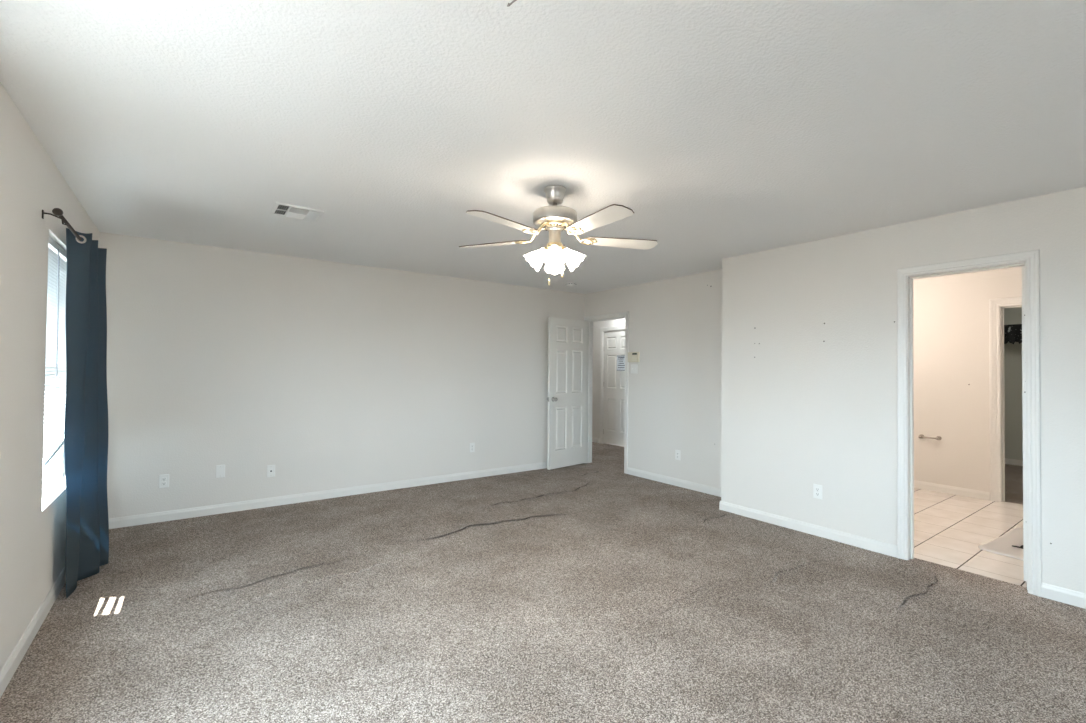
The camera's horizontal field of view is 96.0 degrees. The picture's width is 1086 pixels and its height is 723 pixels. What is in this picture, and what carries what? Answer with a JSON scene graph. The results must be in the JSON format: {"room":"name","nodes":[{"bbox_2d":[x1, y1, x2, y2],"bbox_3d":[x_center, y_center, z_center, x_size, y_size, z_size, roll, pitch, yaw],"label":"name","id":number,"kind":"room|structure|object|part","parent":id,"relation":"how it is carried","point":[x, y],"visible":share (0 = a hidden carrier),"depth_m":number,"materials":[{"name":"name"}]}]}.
{"room":"empty bedroom","nodes":[
{"label":"empty bedroom","id":0,"kind":"room"},
{"bbox_2d":[0,82,99,670],"bbox_3d":[-1.251,0.129,0.554,0.160,2.440,8.689,1,-1,-36],"label":"wall","id":1,"kind":"structure","parent":0,"point":[32,540],"depth_m":2.23,"materials":[{"name":"white paint"}]},
{"bbox_2d":[0,567,65,697],"bbox_3d":[-1.192,1.308,0.587,0.013,0.084,8.369,1,-1,-36],"label":"baseboard","id":2,"kind":"structure","parent":1,"relation":"attached to","point":[8,670],"depth_m":2.34,"materials":[{"name":"white wood"}]},
{"bbox_2d":[42,382,65,511],"bbox_3d":[-3.005,0.053,2.980,0.150,1.490,1.145,1,-1,-36],"label":"window","id":3,"kind":"structure","parent":1,"relation":"in","point":[52,487],"depth_m":3.30,"materials":[{"name":"white glass"}]},
{"bbox_3d":[-2.985,0.794,2.988,0.086,0.008,1.143,1,-1,-36],"label":"sill","id":4,"kind":"part","parent":3,"relation":"part of","materials":[{"name":"white"}]},
{"bbox_2d":[43,237,66,479],"bbox_3d":[-2.980,0.026,2.999,0.060,1.434,1.129,1,-1,-36],"label":"window blind","id":5,"kind":"object","parent":3,"relation":"attached to","point":[55,365],"visible":0.56,"depth_m":2.96,"materials":[{"name":"white plastic"}]},
{"bbox_3d":[-3.078,0.536,3.106,0.020,0.148,0.828,1,-1,-36],"label":"rail","id":6,"kind":"part","parent":5,"relation":"part of","materials":[{"name":"white plastic"}]},
{"bbox_3d":[-3.022,0.658,3.070,0.024,0.172,0.024,1,-1,-36],"label":"pull cord","id":7,"kind":"part","parent":5,"relation":"part of","materials":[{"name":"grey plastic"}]},
{"bbox_2d":[42,208,81,239],"bbox_3d":[-2.793,-0.722,2.925,0.103,0.063,1.495,1,-1,-36],"label":"curtain rod","id":8,"kind":"object","parent":1,"relation":"attached to","point":[56,212],"visible":0.77,"depth_m":2.46,"materials":[{"name":"brown metal"}]},
{"bbox_3d":[-2.780,-0.706,2.962,0.016,0.028,1.450,1,-1,-36],"label":"rod","id":9,"kind":"part","parent":8,"relation":"part of","materials":[{"name":"brown metal"}]},
{"bbox_2d":[64,228,108,597],"bbox_3d":[-2.921,0.306,3.177,0.166,2.119,0.902,1,-1,-36],"label":"curtain","id":10,"kind":"object","parent":8,"relation":"hanging from","point":[86,404],"visible":0.99,"depth_m":3.02,"materials":[{"name":"blue fabric"}]},
{"bbox_2d":[99,232,584,518],"bbox_3d":[-1.513,0.205,5.606,5.355,2.440,0.115,1,-1,-36],"label":"wall","id":11,"kind":"structure","parent":0,"point":[330,375],"depth_m":4.89,"materials":[{"name":"white paint"}]},
{"bbox_2d":[159,474,168,487],"bbox_3d":[-3.284,1.041,4.236,0.070,0.115,0.009,1,-1,-36],"label":"wall outlet","id":12,"kind":"object","parent":11,"relation":"attached to","point":[163,479],"visible":1,"depth_m":4.23,"materials":[{"name":"white plastic"}]},
{"bbox_2d":[216,465,224,477],"bbox_3d":[-2.954,1.010,4.476,0.070,0.115,0.008,1,-1,-36],"label":"blank plate","id":13,"kind":"object","parent":11,"relation":"attached to","point":[220,469],"visible":1,"depth_m":4.47,"materials":[{"name":"white plastic"}]},
{"bbox_2d":[267,465,274,476],"bbox_3d":[-2.621,1.061,4.713,0.070,0.115,0.015,1,-1,-36],"label":"cable jack","id":14,"kind":"object","parent":11,"relation":"attached to","point":[270,468],"visible":1,"depth_m":4.71,"materials":[{"name":"white plastic"}]},
{"bbox_2d":[108,462,546,528],"bbox_3d":[-1.532,1.381,5.502,5.240,0.084,0.013,1,-1,-36],"label":"baseboard","id":15,"kind":"structure","parent":11,"relation":"attached to","point":[134,520],"depth_m":4.86,"materials":[{"name":"white wood"}]},
{"bbox_2d":[469,443,474,451],"bbox_3d":[-0.868,1.060,5.990,0.070,0.115,0.009,1,-1,-36],"label":"wall outlet","id":16,"kind":"object","parent":11,"relation":"attached to","point":[472,445],"visible":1,"depth_m":5.99,"materials":[{"name":"white plastic"}]},
{"bbox_2d":[0,0,1085,293],"bbox_3d":[2.392,-1.036,4.553,10.714,0.080,10.860,1,-1,-36],"label":"ceiling","id":17,"kind":"structure","parent":0,"point":[726,128],"depth_m":2.11,"materials":[{"name":"white paint"}]},
{"bbox_2d":[270,202,324,221],"bbox_3d":[-1.734,-1.044,3.450,0.310,0.014,0.295,1,-1,-36],"label":"ceiling vent","id":18,"kind":"object","parent":17,"relation":"in","point":[280,209],"visible":1,"depth_m":3.43,"materials":[{"name":"white metal"}]},
{"bbox_2d":[459,185,657,285],"bbox_3d":[0.082,-0.748,2.916,1.269,0.590,1.242,1,-1,-36],"label":"ceiling fan","id":19,"kind":"object","parent":17,"relation":"hanging from","point":[554,218],"visible":1,"depth_m":2.90,"materials":[{"name":"white wood"}]},
{"bbox_3d":[-0.320,-0.745,3.123,0.470,0.006,0.140,0,8,23],"label":"blade","id":20,"kind":"part","parent":19,"relation":"part of","materials":[{"name":"white wood"}]},
{"bbox_3d":[-0.207,-0.751,2.636,0.140,0.006,0.470,12,7,41],"label":"blade","id":21,"kind":"part","parent":19,"relation":"part of","materials":[{"name":"white wood"}]},
{"bbox_3d":[-0.056,-0.613,2.962,0.138,0.143,0.128,1,-1,-36],"label":"lamp shade","id":22,"kind":"part","parent":19,"relation":"part of","materials":[{"name":"white glass"}]},
{"bbox_3d":[0.077,-0.610,3.081,0.128,0.143,0.138,1,-1,-36],"label":"lamp shade","id":23,"kind":"part","parent":19,"relation":"part of","materials":[{"name":"white glass"}]},
{"bbox_3d":[0.064,-0.614,2.829,0.128,0.143,0.138,1,-1,-36],"label":"lamp shade","id":24,"kind":"part","parent":19,"relation":"part of","materials":[{"name":"white glass"}]},
{"bbox_3d":[0.065,-0.632,2.856,0.053,0.074,0.074,1,-1,-20],"label":"bulb","id":25,"kind":"part","parent":19,"relation":"part of","materials":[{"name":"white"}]},
{"bbox_3d":[0.197,-0.611,2.948,0.138,0.143,0.128,1,-1,-36],"label":"lamp shade","id":26,"kind":"part","parent":19,"relation":"part of","materials":[{"name":"white glass"}]},
{"bbox_3d":[0.290,-0.748,2.593,0.140,0.006,0.470,11,-6,-30],"label":"blade","id":27,"kind":"part","parent":19,"relation":"part of","materials":[{"name":"white wood"}]},
{"bbox_3d":[0.486,-0.739,3.053,0.470,0.006,0.140,1,-10,-13],"label":"blade","id":28,"kind":"part","parent":19,"relation":"part of","materials":[{"name":"white wood"}]},
{"bbox_2d":[565,282,576,286],"bbox_3d":[0.355,-0.968,6.196,0.142,0.042,0.142,1,-1,-36],"label":"smoke detector","id":29,"kind":"object","parent":17,"relation":"attached to","point":[570,284],"visible":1,"depth_m":6.15,"materials":[{"name":"white plastic"}]},
{"bbox_2d":[0,442,1085,722],"bbox_3d":[2.385,1.464,4.612,10.574,0.063,10.720,1,-1,-36],"label":"floor","id":30,"kind":"structure","parent":0,"point":[584,592],"depth_m":2.64,"materials":[{"name":"carpet"}]},
{"bbox_2d":[978,527,1022,559],"bbox_3d":[3.799,1.437,3.893,1.030,0.016,0.335,1,-1,-36],"label":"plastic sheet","id":31,"kind":"object","parent":30,"relation":"on","point":[1002,545],"visible":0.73,"depth_m":3.81,"materials":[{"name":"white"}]},
{"bbox_2d":[592,318,624,437],"bbox_3d":[1.852,0.272,7.956,0.115,2.440,4.700,1,-1,-36],"label":"wall","id":32,"kind":"structure","parent":0,"point":[597,325],"depth_m":9.04,"materials":[{"name":"white paint"}]},
{"bbox_2d":[592,437,598,442],"bbox_3d":[0.747,1.462,9.336,0.013,0.084,0.950,1,-1,-36],"label":"baseboard","id":33,"kind":"structure","parent":32,"relation":"attached to","point":[596,440],"depth_m":9.02,"materials":[{"name":"white wood"}]},
{"bbox_2d":[599,326,624,443],"bbox_3d":[1.349,0.443,8.630,0.131,2.110,0.885,1,-1,-36],"label":"door frame","id":34,"kind":"structure","parent":32,"relation":"attached to","point":[615,327],"depth_m":8.91,"materials":[{"name":"white wood"}]},
{"bbox_2d":[603,330,624,446],"bbox_3d":[1.306,0.473,8.605,0.104,2.026,0.760,1,-1,-36],"label":"door","id":35,"kind":"structure","parent":32,"relation":"in","point":[614,341],"depth_m":8.70,"materials":[{"name":"white wood"}]},
{"bbox_2d":[617,355,624,370],"bbox_3d":[1.373,0.035,8.549,0.004,0.270,0.236,1,-1,-36],"label":"paper notice","id":36,"kind":"object","parent":35,"relation":"attached to","point":[620,358],"visible":0.98,"depth_m":8.56,"materials":[{"name":"white paper"}]},
{"bbox_2d":[585,269,721,488],"bbox_3d":[1.387,0.239,6.072,0.115,2.440,2.539,1,-1,-36],"label":"wall","id":37,"kind":"structure","parent":0,"point":[675,393],"depth_m":5.75,"materials":[{"name":"paint"}]},
{"bbox_2d":[547,317,587,469],"bbox_3d":[0.349,0.433,6.742,0.768,2.018,0.172,1,-1,-44],"label":"door","id":38,"kind":"structure","parent":37,"relation":"in","point":[567,338],"depth_m":6.70,"materials":[{"name":"white wood"}]},
{"bbox_2d":[584,311,628,473],"bbox_3d":[0.891,0.411,6.736,0.132,2.107,0.876,1,-1,-36],"label":"door frame","id":39,"kind":"structure","parent":37,"relation":"attached to","point":[590,322],"depth_m":6.93,"materials":[{"name":"white wood"}]},
{"bbox_2d":[628,352,639,361],"bbox_3d":[1.162,-0.050,6.267,0.028,0.132,0.190,1,-1,-36],"label":"alarm keypad","id":40,"kind":"object","parent":37,"relation":"attached to","point":[632,356],"visible":1,"depth_m":6.25,"materials":[{"name":"beige plastic"}]},
{"bbox_2d":[631,365,637,373],"bbox_3d":[1.166,0.102,6.268,0.016,0.115,0.116,1,-1,-36],"label":"light switch","id":41,"kind":"object","parent":37,"relation":"attached to","point":[634,368],"visible":1,"depth_m":6.26,"materials":[{"name":"white plastic"}]},
{"bbox_2d":[627,467,720,496],"bbox_3d":[1.582,1.412,5.661,0.013,0.084,1.661,1,-1,-36],"label":"baseboard","id":42,"kind":"structure","parent":37,"relation":"attached to","point":[648,475],"depth_m":5.70,"materials":[{"name":"white wood"}]},
{"bbox_2d":[675,450,679,459],"bbox_3d":[1.569,1.095,5.691,0.009,0.115,0.070,1,-1,-36],"label":"wall outlet","id":43,"kind":"object","parent":37,"relation":"attached to","point":[677,452],"visible":1,"depth_m":5.69,"materials":[{"name":"white plastic"}]},
{"bbox_2d":[721,187,1085,592],"bbox_3d":[3.500,0.201,2.436,0.115,2.440,5.830,1,-1,-36],"label":"wall","id":44,"kind":"structure","parent":0,"point":[809,329],"depth_m":3.79,"materials":[{"name":"paint"}]},
{"bbox_2d":[719,501,896,557],"bbox_3d":[2.149,1.394,4.153,0.013,0.084,1.472,1,-1,-36],"label":"baseboard","id":45,"kind":"structure","parent":44,"relation":"attached to","point":[850,539],"depth_m":4.02,"materials":[{"name":"white wood"}]},
{"bbox_2d":[813,484,821,498],"bbox_3d":[2.258,1.073,4.016,0.009,0.115,0.070,1,-1,-36],"label":"wall outlet","id":46,"kind":"object","parent":44,"relation":"attached to","point":[817,489],"visible":1,"depth_m":4.01,"materials":[{"name":"white plastic"}]},
{"bbox_2d":[897,250,1041,596],"bbox_3d":[2.854,0.376,3.306,0.132,2.107,0.741,1,-1,-36],"label":"door frame","id":47,"kind":"structure","parent":44,"relation":"attached to","point":[1032,258],"depth_m":3.22,"materials":[{"name":"white wood"}]},
{"bbox_2d":[1022,266,1026,584],"bbox_3d":[3.303,0.407,3.271,0.610,2.017,0.172,1,-1,-36],"label":"door","id":48,"kind":"structure","parent":44,"relation":"in","point":[1023,267],"depth_m":3.10,"materials":[{"name":"white wood"}]},
{"bbox_2d":[1041,583,1085,608],"bbox_3d":[4.084,1.370,1.490,0.013,0.084,3.630,1,-1,-36],"label":"baseboard","id":49,"kind":"structure","parent":44,"relation":"attached to","point":[1071,597],"depth_m":2.88,"materials":[{"name":"white wood"}]},
{"bbox_2d":[913,267,1021,491],"bbox_3d":[4.858,0.256,5.146,0.115,2.440,2.820,1,-1,-36],"label":"wall","id":50,"kind":"structure","parent":0,"point":[951,312],"depth_m":5.43,"materials":[{"name":"paint"}]},
{"bbox_2d":[918,434,941,439],"bbox_3d":[4.412,0.873,5.583,0.072,0.048,0.208,1,-1,-36],"label":"paper holder","id":51,"kind":"object","parent":50,"relation":"attached to","point":[921,435],"visible":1,"depth_m":5.54,"materials":[{"name":"silver metal"}]},
{"bbox_2d":[914,480,989,499],"bbox_3d":[4.349,1.438,5.705,0.013,0.084,1.300,1,-1,-36],"label":"baseboard","id":52,"kind":"structure","parent":50,"relation":"attached to","point":[984,495],"depth_m":5.42,"materials":[{"name":"white wood"}]},
{"bbox_2d":[989,296,1021,501],"bbox_3d":[5.066,0.406,4.841,0.132,2.135,0.945,1,-1,-36],"label":"door frame","id":53,"kind":"structure","parent":50,"relation":"attached to","point":[994,304],"depth_m":5.15,"materials":[{"name":"white wood"}]},
{"bbox_2d":[1004,307,1022,459],"bbox_3d":[7.185,0.305,6.947,0.100,2.440,3.000,1,-1,-36],"label":"wall","id":54,"kind":"structure","parent":0,"point":[1012,352],"depth_m":7.20,"materials":[{"name":"grey paint"}]},
{"bbox_2d":[1005,458,1022,465],"bbox_3d":[7.158,1.482,6.855,0.013,0.084,2.900,1,-1,-36],"label":"baseboard","id":55,"kind":"structure","parent":54,"relation":"attached to","point":[1007,461],"depth_m":7.18,"materials":[{"name":"white"}]},
{"bbox_3d":[7.014,-0.468,6.830,0.340,0.100,2.700,1,-1,-36],"label":"closet shelf","id":56,"kind":"object","parent":54,"relation":"attached to","visible":0},
{"bbox_2d":[1004,324,1021,343],"bbox_3d":[6.664,-0.377,6.970,0.050,0.289,0.720,1,-1,-36],"label":"garment","id":57,"kind":"object","parent":56,"relation":"hanging from","point":[1012,333],"visible":0.26,"depth_m":6.95,"materials":[{"name":"black fabric"}]}
]}

